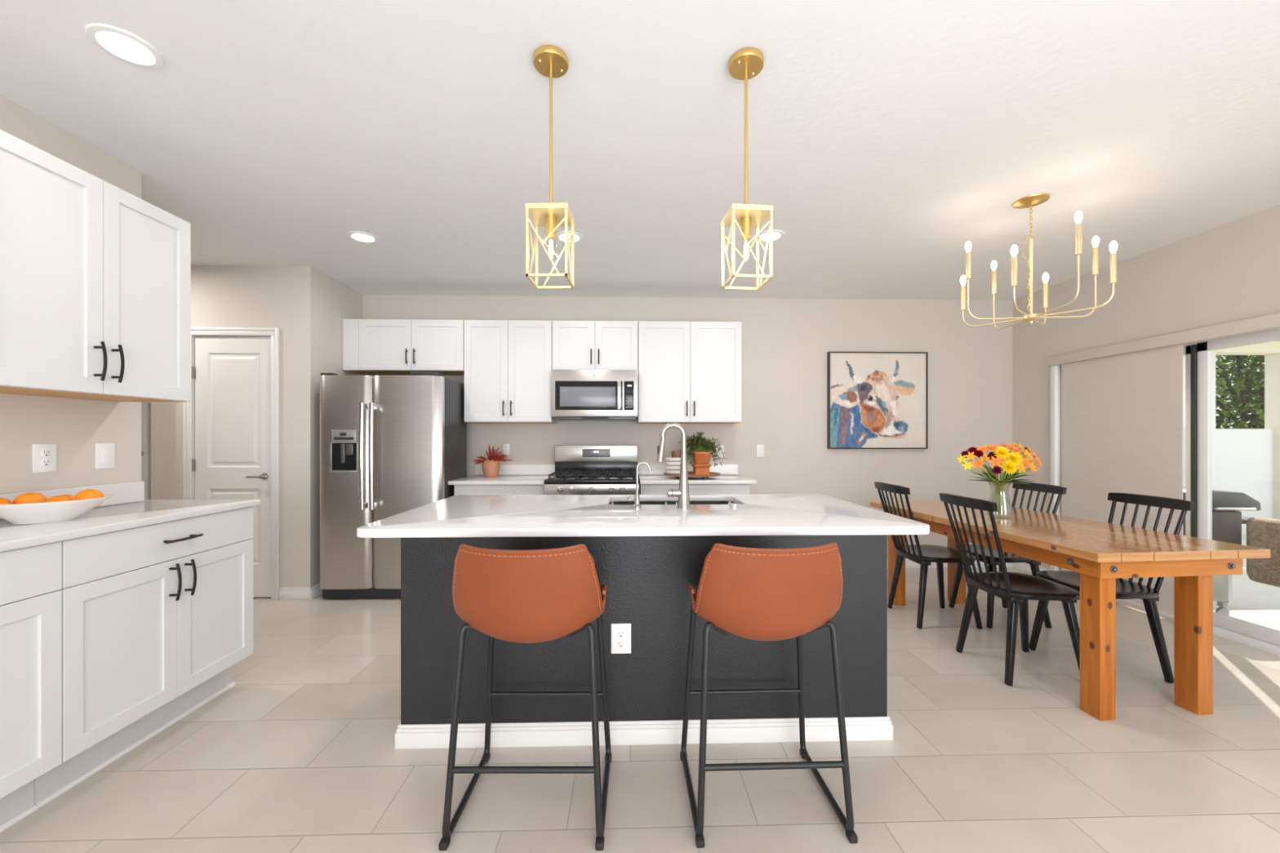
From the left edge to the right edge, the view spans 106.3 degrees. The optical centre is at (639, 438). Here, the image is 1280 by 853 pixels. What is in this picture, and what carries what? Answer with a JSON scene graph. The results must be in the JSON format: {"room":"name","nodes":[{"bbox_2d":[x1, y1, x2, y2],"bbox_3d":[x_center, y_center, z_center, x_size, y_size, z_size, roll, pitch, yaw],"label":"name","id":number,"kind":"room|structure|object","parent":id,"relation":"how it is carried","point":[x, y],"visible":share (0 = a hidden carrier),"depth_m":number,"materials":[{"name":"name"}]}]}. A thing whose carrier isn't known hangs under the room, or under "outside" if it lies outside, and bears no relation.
{"room":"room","nodes":[
{"label":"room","id":0,"kind":"room"},
{"bbox_2d":[0,94,141,493],"bbox_3d":[-2.397,-0.045,-1.904,0.130,2.530,8.530,0,0,-2],"label":"wall","id":1,"kind":"structure","parent":0,"point":[74,425],"depth_m":2.05,"materials":[{"name":"paint"}]},
{"bbox_2d":[32,444,56,472],"bbox_3d":[-2.437,0.080,1.967,0.010,0.116,0.080,0,0,-2],"label":"electrical outlet","id":2,"kind":"object","parent":1,"relation":"attached to","point":[44,455],"visible":1,"depth_m":1.96,"materials":[{"name":"plastic"}]},
{"bbox_2d":[40,458,50,466],"bbox_3d":[-2.434,0.100,1.967,0.004,0.033,0.033,0,0,-2],"label":"receptacle","id":3,"kind":"object","parent":2,"relation":"attached to","point":[44,462],"depth_m":1.96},
{"bbox_2d":[40,448,50,457],"bbox_3d":[-2.434,0.060,1.967,0.004,0.033,0.033,0,0,-2],"label":"receptacle","id":4,"kind":"object","parent":2,"relation":"attached to","point":[44,452],"depth_m":1.97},
{"bbox_2d":[0,481,144,519],"bbox_3d":[-2.423,0.258,1.665,0.019,0.096,1.385,0,0,-2],"label":"backsplash","id":5,"kind":"structure","parent":1,"relation":"attached to","point":[125,492],"depth_m":2.21,"materials":[{"name":"stone"}]},
{"bbox_2d":[0,129,191,402],"bbox_3d":[-2.254,-0.596,1.890,0.368,0.848,0.760,0,0,-2],"label":"upper cabinet","id":6,"kind":"object","parent":1,"relation":"attached to","point":[95,276],"visible":1,"depth_m":1.84,"materials":[{"name":"white wood"}]},
{"bbox_2d":[95,443,115,469],"bbox_3d":[-2.444,0.080,2.195,0.009,0.116,0.080,0,0,-2],"label":"light switch","id":7,"kind":"object","parent":1,"relation":"attached to","point":[104,452],"visible":1,"depth_m":2.19,"materials":[{"name":"plastic"}]},
{"bbox_2d":[150,402,176,499],"bbox_3d":[-4.436,-0.045,4.736,2.600,2.530,0.520,0,0,-2],"label":"wall","id":8,"kind":"structure","parent":0,"point":[162,415],"depth_m":4.48,"materials":[{"name":"paint"}]},
{"bbox_2d":[141,402,150,500],"bbox_3d":[-5.168,0.190,4.802,0.440,2.060,0.087,0,0,-2],"label":"door","id":9,"kind":"structure","parent":8,"relation":"in","point":[145,406],"depth_m":4.82,"materials":[{"name":"white wood"}]},
{"bbox_2d":[176,265,362,587],"bbox_3d":[-3.017,-0.045,4.004,0.995,2.530,0.725,0,0,-2],"label":"wall","id":10,"kind":"structure","parent":0,"point":[308,307],"depth_m":3.65,"materials":[{"name":"paint"}]},
{"bbox_2d":[182,327,279,599],"bbox_3d":[-3.090,0.192,3.661,0.700,2.057,0.136,0,0,-2],"label":"door","id":11,"kind":"structure","parent":10,"relation":"in","point":[231,417],"depth_m":3.65,"materials":[{"name":"paint"}]},
{"bbox_2d":[279,586,310,599],"bbox_3d":[-2.623,1.176,3.645,0.227,0.088,0.015,0,0,-2],"label":"baseboard","id":12,"kind":"structure","parent":10,"relation":"attached to","point":[284,593],"depth_m":3.64,"materials":[{"name":"wood"}]},
{"bbox_2d":[309,582,322,599],"bbox_3d":[-2.512,1.176,4.011,0.015,0.088,0.740,0,0,-2],"label":"baseboard","id":13,"kind":"structure","parent":10,"relation":"attached to","point":[314,591],"depth_m":3.69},
{"bbox_2d":[0,0,1279,300],"bbox_3d":[-0.896,-1.370,0.025,9.410,0.120,12.300,0,0,-2],"label":"ceiling","id":14,"kind":"structure","parent":0,"point":[886,138],"depth_m":2.02,"materials":[{"name":"white"}]},
{"bbox_2d":[84,22,164,68],"bbox_3d":[-1.716,-1.305,1.604,0.184,0.008,0.184,0,0,-2],"label":"recessed light","id":15,"kind":"object","parent":14,"relation":"in","point":[119,43],"visible":1,"depth_m":1.60,"materials":[{"name":"white"}]},
{"bbox_2d":[346,231,378,243],"bbox_3d":[-1.800,-1.305,3.120,0.184,0.008,0.184,0,0,-2],"label":"recessed light","id":16,"kind":"object","parent":14,"relation":"in","point":[361,237],"visible":1,"depth_m":3.12,"materials":[{"name":"white"}]},
{"bbox_2d":[524,44,574,288],"bbox_3d":[-0.307,-0.923,1.655,0.142,0.773,0.142,0,0,1],"label":"pendant light","id":17,"kind":"object","parent":14,"relation":"hanging from","point":[550,61],"visible":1,"depth_m":1.64,"materials":[{"name":"gold metal"}]},
{"bbox_2d":[545,215,555,237],"bbox_3d":[-0.307,-0.730,1.655,0.036,0.064,0.036,0,0,1],"label":"socket","id":18,"kind":"object","parent":17,"relation":"attached to","point":[550,220],"depth_m":1.64,"materials":[{"name":"gold metal"}]},
{"bbox_2d":[555,231,583,243],"bbox_3d":[-0.460,-1.305,3.120,0.184,0.008,0.184,0,0,-2],"label":"recessed light","id":19,"kind":"object","parent":14,"relation":"in","point":[560,236],"visible":0.7,"depth_m":3.10,"materials":[{"name":"white"}]},
{"bbox_2d":[720,47,773,290],"bbox_3d":[0.368,-0.923,1.665,0.142,0.773,0.142,0,0,-6],"label":"pendant light","id":20,"kind":"object","parent":14,"relation":"hanging from","point":[745,64],"visible":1,"depth_m":1.65,"materials":[{"name":"gold metal"}]},
{"bbox_2d":[740,216,751,239],"bbox_3d":[0.368,-0.730,1.665,0.036,0.064,0.036,0,0,-6],"label":"socket","id":21,"kind":"object","parent":20,"relation":"attached to","point":[745,221],"depth_m":1.65,"materials":[{"name":"gold metal"}]},
{"bbox_2d":[759,229,784,242],"bbox_3d":[0.840,-1.305,3.100,0.184,0.008,0.184,0,0,-2],"label":"recessed light","id":22,"kind":"object","parent":14,"relation":"in","point":[777,234],"visible":0.72,"depth_m":3.09,"materials":[{"name":"white"}]},
{"bbox_2d":[960,193,1117,329],"bbox_3d":[2.155,-0.972,2.645,0.630,0.677,0.630,0,0,29],"label":"chandelier","id":23,"kind":"object","parent":14,"relation":"hanging from","point":[1033,200],"visible":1,"depth_m":2.62,"materials":[{"name":"gold metal"}]},
{"bbox_2d":[0,567,1279,852],"bbox_3d":[-0.971,1.270,0.022,9.260,0.100,12.300,0,0,-2],"label":"floor","id":24,"kind":"structure","parent":0,"point":[300,754],"depth_m":1.75,"materials":[{"name":"tile"}]},
{"bbox_2d":[0,541,62,832],"bbox_3d":[-2.136,0.784,1.278,0.568,0.899,0.600,0,0,-2],"label":"base cabinet","id":25,"kind":"object","parent":24,"relation":"on","point":[31,577],"visible":0.93,"depth_m":1.50,"materials":[{"name":"white wood"}]},
{"bbox_2d":[34,506,253,808],"bbox_3d":[-2.156,0.784,1.985,0.568,0.899,0.810,0,0,-2],"label":"base cabinet","id":26,"kind":"object","parent":24,"relation":"on","point":[157,619],"visible":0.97,"depth_m":1.87,"materials":[{"name":"white wood"}]},
{"bbox_2d":[0,481,260,551],"bbox_3d":[-2.161,0.273,1.697,0.544,0.125,1.435,0,0,-2],"label":"countertop","id":27,"kind":"structure","parent":26,"relation":"on","point":[127,508],"depth_m":1.93,"materials":[{"name":"stone"}]},
{"bbox_2d":[0,493,113,524],"bbox_3d":[-2.206,0.265,1.783,0.340,0.082,0.340,0,0,-2],"label":"fruit bowl","id":28,"kind":"object","parent":27,"relation":"on","point":[60,511],"visible":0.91,"depth_m":1.71,"materials":[{"name":"ceramic"}]},
{"bbox_2d":[0,497,13,504],"bbox_3d":[-2.279,0.243,1.696,0.080,0.072,0.078,0,0,-2],"label":"orange","id":29,"kind":"object","parent":28,"relation":"in","point":[2,500],"visible":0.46,"depth_m":1.70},
{"bbox_2d":[12,492,47,504],"bbox_3d":[-2.251,0.235,1.772,0.082,0.074,0.080,0,0,-2],"label":"orange","id":30,"kind":"object","parent":28,"relation":"in","point":[28,497],"visible":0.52,"depth_m":1.75,"materials":[{"name":"food"}]},
{"bbox_2d":[46,495,71,502],"bbox_3d":[-2.197,0.247,1.813,0.072,0.065,0.071,0,0,-2],"label":"orange","id":31,"kind":"object","parent":28,"relation":"in","point":[56,498],"visible":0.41,"depth_m":1.80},
{"bbox_2d":[73,488,104,506],"bbox_3d":[-2.134,0.233,1.860,0.080,0.072,0.078,0,0,-2],"label":"orange","id":32,"kind":"object","parent":28,"relation":"in","point":[89,493],"visible":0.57,"depth_m":1.84,"materials":[{"name":"food"}]},
{"bbox_2d":[320,372,466,598],"bbox_3d":[-1.967,0.351,3.868,0.917,1.713,0.676,0,0,-2],"label":"refrigerator","id":33,"kind":"object","parent":24,"relation":"on","point":[390,446],"visible":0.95,"depth_m":3.61,"materials":[{"name":"metal"}]},
{"bbox_2d":[453,484,543,495],"bbox_3d":[-1.125,0.793,4.114,0.713,0.854,0.607,0,0,-2],"label":"base cabinet","id":34,"kind":"object","parent":24,"relation":"on","point":[459,490],"visible":0.02,"depth_m":3.81,"materials":[{"name":"wood"}]},
{"bbox_2d":[448,464,555,484],"bbox_3d":[-1.141,0.302,4.099,0.750,0.125,0.639,0,0,-2],"label":"countertop","id":35,"kind":"structure","parent":34,"relation":"on","point":[508,474],"depth_m":4.25,"materials":[{"name":"stone"}]},
{"bbox_2d":[473,444,511,477],"bbox_3d":[-1.297,0.190,4.162,0.335,0.289,0.302,0,0,30],"label":"potted plant","id":36,"kind":"object","parent":35,"relation":"on","point":[491,467],"visible":1,"depth_m":4.14,"materials":[{"name":"orange plant"}]},
{"bbox_2d":[439,543,611,850],"bbox_3d":[-0.352,0.768,1.625,0.489,0.904,0.446,0,0,0],"label":"bar stool","id":37,"kind":"object","parent":24,"relation":"on","point":[537,596],"visible":1,"depth_m":1.45,"materials":[{"name":"leather"}]},
{"bbox_2d":[543,444,639,494],"bbox_3d":[-0.387,0.640,4.068,0.748,1.160,0.686,0,0,-2],"label":"gas range","id":38,"kind":"object","parent":24,"relation":"on","point":[580,469],"visible":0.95,"depth_m":4.30,"materials":[{"name":"metal"}]},
{"bbox_2d":[543,474,639,484],"bbox_3d":[-0.388,0.340,4.075,0.748,0.036,0.632,0,0,-2],"label":"cooktop","id":39,"kind":"object","parent":38,"relation":"in","point":[577,479],"depth_m":3.77,"materials":[{"name":"black metal"}]},
{"bbox_2d":[395,501,893,749],"bbox_3d":[0.021,0.778,2.241,1.987,0.884,0.661,0,0,-2],"label":"kitchen island","id":40,"kind":"object","parent":24,"relation":"on","point":[646,579],"visible":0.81,"depth_m":1.93,"materials":[{"name":"paint"}]},
{"bbox_2d":[611,623,631,653],"bbox_3d":[-0.075,0.800,1.919,0.080,0.120,0.010,0,0,-2],"label":"electrical outlet","id":41,"kind":"object","parent":40,"relation":"attached to","point":[620,633],"visible":1,"depth_m":1.92,"materials":[{"name":"plastic"}]},
{"bbox_2d":[617,639,625,648],"bbox_3d":[-0.075,0.820,1.916,0.033,0.033,0.004,0,0,-2],"label":"receptacle","id":42,"kind":"object","parent":41,"relation":"attached to","point":[620,642],"depth_m":1.91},
{"bbox_2d":[617,630,625,638],"bbox_3d":[-0.075,0.780,1.916,0.033,0.033,0.004,0,0,-2],"label":"receptacle","id":43,"kind":"object","parent":41,"relation":"attached to","point":[620,633],"depth_m":1.91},
{"bbox_2d":[356,493,929,537],"bbox_3d":[0.015,0.320,2.131,2.000,0.030,0.980,0,0,-2],"label":"island countertop","id":44,"kind":"structure","parent":40,"relation":"on","point":[755,514],"depth_m":1.82,"materials":[{"name":"stone"}]},
{"bbox_2d":[626,461,652,506],"bbox_3d":[-0.002,0.204,2.151,0.112,0.202,0.038,0,0,-2],"label":"filter faucet","id":45,"kind":"object","parent":44,"relation":"on","point":[637,498],"visible":1,"depth_m":2.15,"materials":[{"name":"silver metal"}]},
{"bbox_2d":[656,422,690,507],"bbox_3d":[0.150,0.117,2.140,0.151,0.376,0.060,0,0,-2],"label":"kitchen faucet","id":46,"kind":"object","parent":44,"relation":"on","point":[682,493],"visible":1,"depth_m":2.13,"materials":[{"name":"silver metal"}]},
{"bbox_2d":[639,481,749,494],"bbox_3d":[0.436,0.793,4.159,0.883,0.854,0.607,0,0,-2],"label":"base cabinet","id":47,"kind":"object","parent":24,"relation":"on","point":[644,489],"visible":0.06,"depth_m":3.86,"materials":[{"name":"wood"}]},
{"bbox_2d":[638,464,756,484],"bbox_3d":[0.458,0.302,4.144,0.930,0.125,0.639,0,0,-2],"label":"countertop","id":48,"kind":"structure","parent":47,"relation":"on","point":[729,473],"depth_m":4.17,"materials":[{"name":"stone"}]},
{"bbox_2d":[663,471,720,478],"bbox_3d":[0.444,0.317,4.114,0.490,0.036,0.490,0,0,-2],"label":"serving tray","id":49,"kind":"object","parent":48,"relation":"on","point":[690,473],"visible":0.66,"depth_m":3.98,"materials":[{"name":"brown wood"}]},
{"bbox_2d":[665,469,679,474],"bbox_3d":[0.306,0.284,4.100,0.180,0.035,0.180,0,0,-2],"label":"bowl","id":50,"kind":"object","parent":49,"relation":"on","point":[668,472],"visible":0.63,"depth_m":4.02,"materials":[{"name":"ceramic"}]},
{"bbox_2d":[665,465,679,470],"bbox_3d":[0.306,0.249,4.100,0.180,0.035,0.180,0,0,-2],"label":"bowl","id":51,"kind":"object","parent":50,"relation":"on","point":[667,467],"visible":0.61,"depth_m":4.02,"materials":[{"name":"ceramic"}]},
{"bbox_2d":[665,461,680,466],"bbox_3d":[0.306,0.213,4.100,0.180,0.035,0.180,0,0,-2],"label":"bowl","id":52,"kind":"object","parent":51,"relation":"on","point":[667,463],"visible":0.62,"depth_m":4.02,"materials":[{"name":"ceramic"}]},
{"bbox_2d":[665,457,680,462],"bbox_3d":[0.306,0.178,4.100,0.180,0.035,0.180,0,0,-2],"label":"bowl","id":53,"kind":"object","parent":52,"relation":"on","point":[667,459],"visible":0.65,"depth_m":4.03,"materials":[{"name":"ceramic"}]},
{"bbox_2d":[671,450,680,457],"bbox_3d":[0.316,0.144,4.101,0.093,0.085,0.094,0,0,-2],"label":"wooden cup","id":54,"kind":"object","parent":53,"relation":"on","point":[675,454],"visible":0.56,"depth_m":4.06,"materials":[{"name":"brown wood"}]},
{"bbox_2d":[679,431,726,475],"bbox_3d":[0.528,0.119,4.093,0.420,0.366,0.252,0,0,-13],"label":"trailing plant","id":55,"kind":"object","parent":49,"relation":"on","point":[700,459],"visible":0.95,"depth_m":4.03,"materials":[{"name":"green plant"}]},
{"bbox_2d":[680,542,857,848],"bbox_3d":[0.405,0.768,1.642,0.489,0.904,0.446,0,0,-2],"label":"bar stool","id":56,"kind":"object","parent":24,"relation":"on","point":[757,594],"visible":1,"depth_m":1.46,"materials":[{"name":"leather"}]},
{"bbox_2d":[874,481,982,629],"bbox_3d":[1.942,0.765,3.270,0.521,0.914,0.443,0,0,0],"label":"dining chair","id":57,"kind":"object","parent":24,"relation":"on","point":[924,555],"visible":0.89,"depth_m":3.21,"materials":[{"name":"black wood"}]},
{"bbox_2d":[948,481,1066,628],"bbox_3d":[2.487,0.765,3.280,0.521,0.914,0.443,0,0,0],"label":"dining chair","id":58,"kind":"object","parent":24,"relation":"on","point":[1046,488],"visible":0.52,"depth_m":3.19,"materials":[{"name":"black wood"}]},
{"bbox_2d":[939,493,1079,685],"bbox_3d":[1.970,0.765,2.560,0.521,0.914,0.443,0,0,0],"label":"dining chair","id":59,"kind":"object","parent":24,"relation":"on","point":[1016,588],"visible":0.98,"depth_m":2.50,"materials":[{"name":"black wood"}]},
{"bbox_2d":[870,500,1270,720],"bbox_3d":[2.241,0.850,2.871,0.821,0.740,1.674,0,0,-5],"label":"dining table","id":60,"kind":"object","parent":24,"relation":"on","point":[1102,553],"visible":0.74,"depth_m":2.13,"materials":[{"name":"brown wood"}]},
{"bbox_2d":[987,482,1013,518],"bbox_3d":[2.195,0.371,2.930,0.126,0.216,0.126,0,0,40],"label":"glass vase","id":61,"kind":"object","parent":60,"relation":"on","point":[997,516],"visible":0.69,"depth_m":2.91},
{"bbox_2d":[956,454,998,512],"bbox_3d":[2.053,0.274,2.910,0.255,0.351,0.045,0,0,-8],"label":"alstroemeria","id":62,"kind":"object","parent":61,"relation":"in","point":[962,458],"visible":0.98,"depth_m":2.91,"materials":[{"name":"yellow plant"}]},
{"bbox_2d":[967,446,994,480],"bbox_3d":[2.095,0.250,2.903,0.242,0.401,0.050,0,0,-11],"label":"carnation","id":63,"kind":"object","parent":61,"relation":"in","point":[971,449],"visible":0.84,"depth_m":2.89,"materials":[{"name":"red plant"}]},
{"bbox_2d":[964,451,998,497],"bbox_3d":[2.074,0.264,2.872,0.287,0.373,0.050,0,0,-18],"label":"alstroemeria","id":64,"kind":"object","parent":61,"relation":"in","point":[970,455],"visible":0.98,"depth_m":2.84,"materials":[{"name":"plant"}]},
{"bbox_2d":[962,461,1004,512],"bbox_3d":[2.068,0.292,2.874,0.295,0.316,0.049,0,0,-14],"label":"alstroemeria","id":65,"kind":"object","parent":61,"relation":"in","point":[966,465],"visible":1,"depth_m":2.86,"materials":[{"name":"yellow plant"}]},
{"bbox_2d":[969,457,1001,512],"bbox_3d":[2.083,0.282,2.852,0.264,0.336,0.065,0,0,-21],"label":"alstroemeria","id":66,"kind":"object","parent":61,"relation":"in","point":[979,464],"visible":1,"depth_m":2.83,"materials":[{"name":"orange plant"}]},
{"bbox_2d":[973,449,1003,512],"bbox_3d":[2.111,0.259,2.895,0.214,0.383,0.047,0,0,-13],"label":"carnation","id":67,"kind":"object","parent":61,"relation":"in","point":[980,453],"visible":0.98,"depth_m":2.87,"materials":[{"name":"red plant"}]},
{"bbox_2d":[979,453,998,485],"bbox_3d":[2.127,0.271,2.893,0.188,0.359,0.044,0,0,-23],"label":"alstroemeria","id":68,"kind":"object","parent":61,"relation":"in","point":[984,457],"visible":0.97,"depth_m":2.87,"materials":[{"name":"orange plant"}]},
{"bbox_2d":[977,444,1005,512],"bbox_3d":[2.137,0.245,2.926,0.160,0.411,0.057,0,0,-2],"label":"alstroemeria","id":69,"kind":"object","parent":61,"relation":"in","point":[984,449],"visible":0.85,"depth_m":2.93,"materials":[{"name":"orange plant"}]},
{"bbox_2d":[988,455,1004,504],"bbox_3d":[2.130,0.276,2.838,0.188,0.348,0.073,0,0,-39],"label":"alstroemeria","id":70,"kind":"object","parent":61,"relation":"in","point":[995,461],"visible":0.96,"depth_m":2.80,"materials":[{"name":"orange plant"}]},
{"bbox_2d":[991,466,1002,490],"bbox_3d":[2.147,0.304,2.859,0.180,0.291,0.052,0,0,-39],"label":"carnation","id":71,"kind":"object","parent":61,"relation":"in","point":[996,470],"visible":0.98,"depth_m":2.81,"materials":[{"name":"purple plant"}]},
{"bbox_2d":[993,446,1010,506],"bbox_3d":[2.158,0.247,2.848,0.143,0.404,0.079,0,0,-39],"label":"chrysanthemum","id":72,"kind":"object","parent":61,"relation":"in","point":[1002,452],"visible":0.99,"depth_m":2.82,"materials":[{"name":"yellow plant"}]},
{"bbox_2d":[1000,451,1023,487],"bbox_3d":[2.188,0.263,2.851,0.092,0.374,0.159,0,0,-2],"label":"chrysanthemum","id":73,"kind":"object","parent":61,"relation":"in","point":[1015,457],"visible":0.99,"depth_m":2.80,"materials":[{"name":"yellow plant"}]},
{"bbox_2d":[1001,463,1026,485],"bbox_3d":[2.220,0.296,2.873,0.063,0.307,0.145,0,0,-36],"label":"alstroemeria","id":74,"kind":"object","parent":61,"relation":"in","point":[1020,467],"visible":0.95,"depth_m":2.84,"materials":[{"name":"plant"}]},
{"bbox_2d":[1001,457,1032,503],"bbox_3d":[2.253,0.281,2.868,0.148,0.336,0.057,0,0,36],"label":"alstroemeria","id":75,"kind":"object","parent":61,"relation":"in","point":[1026,463],"visible":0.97,"depth_m":2.85,"materials":[{"name":"orange plant"}]},
{"bbox_2d":[1028,492,1195,683],"bbox_3d":[2.502,0.765,2.585,0.521,0.914,0.443,0,0,0],"label":"dining chair","id":76,"kind":"object","parent":24,"relation":"on","point":[1125,588],"visible":0.56,"depth_m":2.50,"materials":[{"name":"black wood"}]},
{"bbox_2d":[362,294,1012,559],"bbox_3d":[0.450,-0.045,4.524,6.165,2.530,0.120,0,0,-2],"label":"wall","id":77,"kind":"structure","parent":0,"point":[786,343],"depth_m":4.50,"materials":[{"name":"paint"}]},
{"bbox_2d":[342,319,464,375],"bbox_3d":[-2.014,-0.794,4.216,1.012,0.435,0.355,0,0,-2],"label":"upper cabinet","id":78,"kind":"object","parent":77,"relation":"attached to","point":[371,347],"visible":0.99,"depth_m":4.08,"materials":[{"name":"white wood"}]},
{"bbox_2d":[502,444,509,454],"bbox_3d":[-1.230,0.100,4.412,0.060,0.100,0.010,0,0,-2],"label":"electrical outlet","id":79,"kind":"object","parent":77,"relation":"attached to","point":[505,446],"visible":0.96,"depth_m":4.41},
{"bbox_2d":[464,320,556,423],"bbox_3d":[-1.133,-0.576,4.241,0.744,0.873,0.355,0,0,-2],"label":"upper cabinet","id":80,"kind":"object","parent":77,"relation":"attached to","point":[508,363],"visible":0.98,"depth_m":4.11,"materials":[{"name":"white wood"}]},
{"bbox_2d":[475,464,555,475],"bbox_3d":[-1.141,0.287,4.409,0.732,0.094,0.019,0,0,-2],"label":"backsplash","id":81,"kind":"structure","parent":77,"relation":"attached to","point":[504,469],"depth_m":4.40,"materials":[{"name":"stone"}]},
{"bbox_2d":[552,320,638,370],"bbox_3d":[-0.389,-0.797,4.262,0.736,0.430,0.355,0,0,-2],"label":"upper cabinet","id":82,"kind":"object","parent":77,"relation":"attached to","point":[576,344],"visible":0.8,"depth_m":4.13,"materials":[{"name":"white wood"}]},
{"bbox_2d":[551,369,638,420],"bbox_3d":[-0.388,-0.372,4.220,0.732,0.415,0.437,0,0,-2],"label":"microwave oven","id":83,"kind":"object","parent":82,"relation":"attached to","point":[575,394],"visible":1,"depth_m":4.05,"materials":[{"name":"metal"}]},
{"bbox_2d":[638,464,737,475],"bbox_3d":[0.447,0.287,4.454,0.925,0.094,0.019,0,0,-2],"label":"backsplash","id":84,"kind":"structure","parent":77,"relation":"attached to","point":[656,469],"depth_m":4.44,"materials":[{"name":"stone"}]},
{"bbox_2d":[637,320,742,423],"bbox_3d":[0.431,-0.576,4.285,0.896,0.873,0.355,0,0,-2],"label":"upper cabinet","id":85,"kind":"object","parent":77,"relation":"attached to","point":[690,372],"visible":0.98,"depth_m":4.15,"materials":[{"name":"white wood"}]},
{"bbox_2d":[715,444,724,457],"bbox_3d":[0.746,0.120,4.468,0.072,0.116,0.010,0,0,-2],"label":"electrical outlet","id":86,"kind":"object","parent":77,"relation":"attached to","point":[720,454],"visible":0.7,"depth_m":4.47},
{"bbox_2d":[756,444,764,457],"bbox_3d":[1.124,0.116,4.479,0.072,0.116,0.009,0,0,-2],"label":"light switch","id":87,"kind":"object","parent":77,"relation":"attached to","point":[760,448],"visible":1,"depth_m":4.48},
{"bbox_2d":[826,351,928,448],"bbox_3d":[2.222,-0.355,4.492,0.932,0.904,0.044,0,0,-2],"label":"framed painting","id":88,"kind":"object","parent":77,"relation":"attached to","point":[876,400],"visible":1,"depth_m":4.48,"materials":[{"name":"paint"}]},
{"bbox_2d":[887,558,1012,568],"bbox_3d":[2.203,1.176,4.507,2.660,0.088,0.015,0,0,-2],"label":"baseboard","id":89,"kind":"structure","parent":77,"relation":"attached to","point":[908,563],"depth_m":4.51,"materials":[{"name":"wood"}]},
{"bbox_2d":[960,450,999,511],"bbox_3d":[2.067,0.261,2.910,0.237,0.378,0.046,0,0,-2],"label":"carnation","id":90,"kind":"object","parent":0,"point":[963,453],"visible":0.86,"depth_m":2.92,"materials":[{"name":"red plant"}]},
{"bbox_2d":[1000,460,1017,509],"bbox_3d":[2.155,0.287,2.840,0.086,0.326,0.174,0,0,12],"label":"chrysanthemum","id":91,"kind":"object","parent":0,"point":[1008,466],"visible":0.98,"depth_m":2.78,"materials":[{"name":"yellow plant"}]},
{"bbox_2d":[1012,204,1279,569],"bbox_3d":[3.755,-0.045,-0.659,0.150,2.530,10.670,0,0,-2],"label":"wall","id":92,"kind":"structure","parent":0,"point":[1228,273],"depth_m":3.40,"materials":[{"name":"paint"}]},
{"bbox_2d":[1012,562,1050,573],"bbox_3d":[3.531,1.176,4.347,0.015,0.088,0.410,0,0,-2],"label":"baseboard","id":93,"kind":"structure","parent":92,"relation":"attached to","point":[1024,566],"depth_m":4.40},
{"bbox_2d":[1060,328,1279,656],"bbox_3d":[3.657,0.275,2.725,0.145,1.890,2.740,0,0,-2],"label":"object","id":94,"kind":"structure","parent":92,"relation":"in","point":[1198,356],"depth_m":3.08,"materials":[{"name":"white metal"}]},
{"bbox_2d":[1047,312,1279,619],"bbox_3d":[3.546,0.265,2.712,0.073,1.910,2.760,0,0,-2],"label":"roller shade","id":95,"kind":"object","parent":94,"relation":"attached to","point":[1122,404],"visible":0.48,"depth_m":3.48,"materials":[{"name":"fabric"}]},
{"label":"outside","id":96,"kind":"structure","parent":0,"visible":0},
{"bbox_2d":[1116,534,1279,631],"bbox_3d":[9.759,1.285,5.279,12.190,0.070,22.000,0,0,-2],"label":"floor","id":97,"kind":"structure","parent":96,"point":[1255,602],"depth_m":3.67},
{"bbox_2d":[1182,487,1260,615],"bbox_3d":[4.110,0.805,3.455,0.560,0.889,0.450,0,0,0],"label":"gas grill","id":98,"kind":"object","parent":97,"relation":"on","point":[1228,519],"visible":0.3,"depth_m":3.29,"materials":[{"name":"silver metal"}]},
{"bbox_2d":[1182,487,1260,511],"bbox_3d":[4.040,0.428,3.456,0.430,0.135,0.458,0,0,-2],"label":"hood","id":99,"kind":"object","parent":98,"relation":"attached to","point":[1222,500],"depth_m":3.28,"materials":[{"name":"silver metal"}]},
{"bbox_2d":[1241,515,1250,524],"bbox_3d":[4.260,0.578,3.480,0.260,0.025,0.340,0,0,0],"label":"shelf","id":100,"kind":"object","parent":98,"relation":"attached to","point":[1244,519],"depth_m":3.35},
{"bbox_2d":[1215,355,1231,406],"bbox_3d":[8.788,-0.873,8.644,2.439,4.258,2.395,0,0,-38],"label":"tree","id":101,"kind":"object","parent":97,"relation":"on","point":[1220,370],"visible":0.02,"depth_m":7.75,"materials":[{"name":"green plant"}]},
{"bbox_2d":[1182,428,1273,534],"bbox_3d":[9.075,0.562,6.300,6.500,1.375,0.080,0,0,-2],"label":"wall","id":102,"kind":"structure","parent":97,"relation":"on","point":[1244,457],"depth_m":6.22,"materials":[{"name":"paint"}]},
{"bbox_2d":[1182,340,1279,519],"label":"sliding glass door","id":103,"kind":"structure","parent":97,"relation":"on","point":[1271,350],"depth_m":6.21,"materials":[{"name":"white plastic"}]},
{"bbox_2d":[1215,355,1264,428],"bbox_3d":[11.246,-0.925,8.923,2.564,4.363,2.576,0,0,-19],"label":"tree","id":104,"kind":"object","parent":97,"relation":"on","point":[1244,404],"visible":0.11,"depth_m":8.55,"materials":[{"name":"green plant"}]},
{"bbox_2d":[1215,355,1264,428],"bbox_3d":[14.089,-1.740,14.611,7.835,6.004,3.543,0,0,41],"label":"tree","id":105,"kind":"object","parent":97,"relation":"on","point":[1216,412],"visible":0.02,"depth_m":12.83,"materials":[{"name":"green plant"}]},
{"bbox_2d":[1246,517,1279,586],"bbox_3d":[4.401,0.820,2.841,0.720,0.860,0.800,0,0,-2],"label":"wicker armchair","id":106,"kind":"object","parent":97,"relation":"on","point":[1261,532],"visible":0.95,"depth_m":3.10,"materials":[{"name":"wicker"}]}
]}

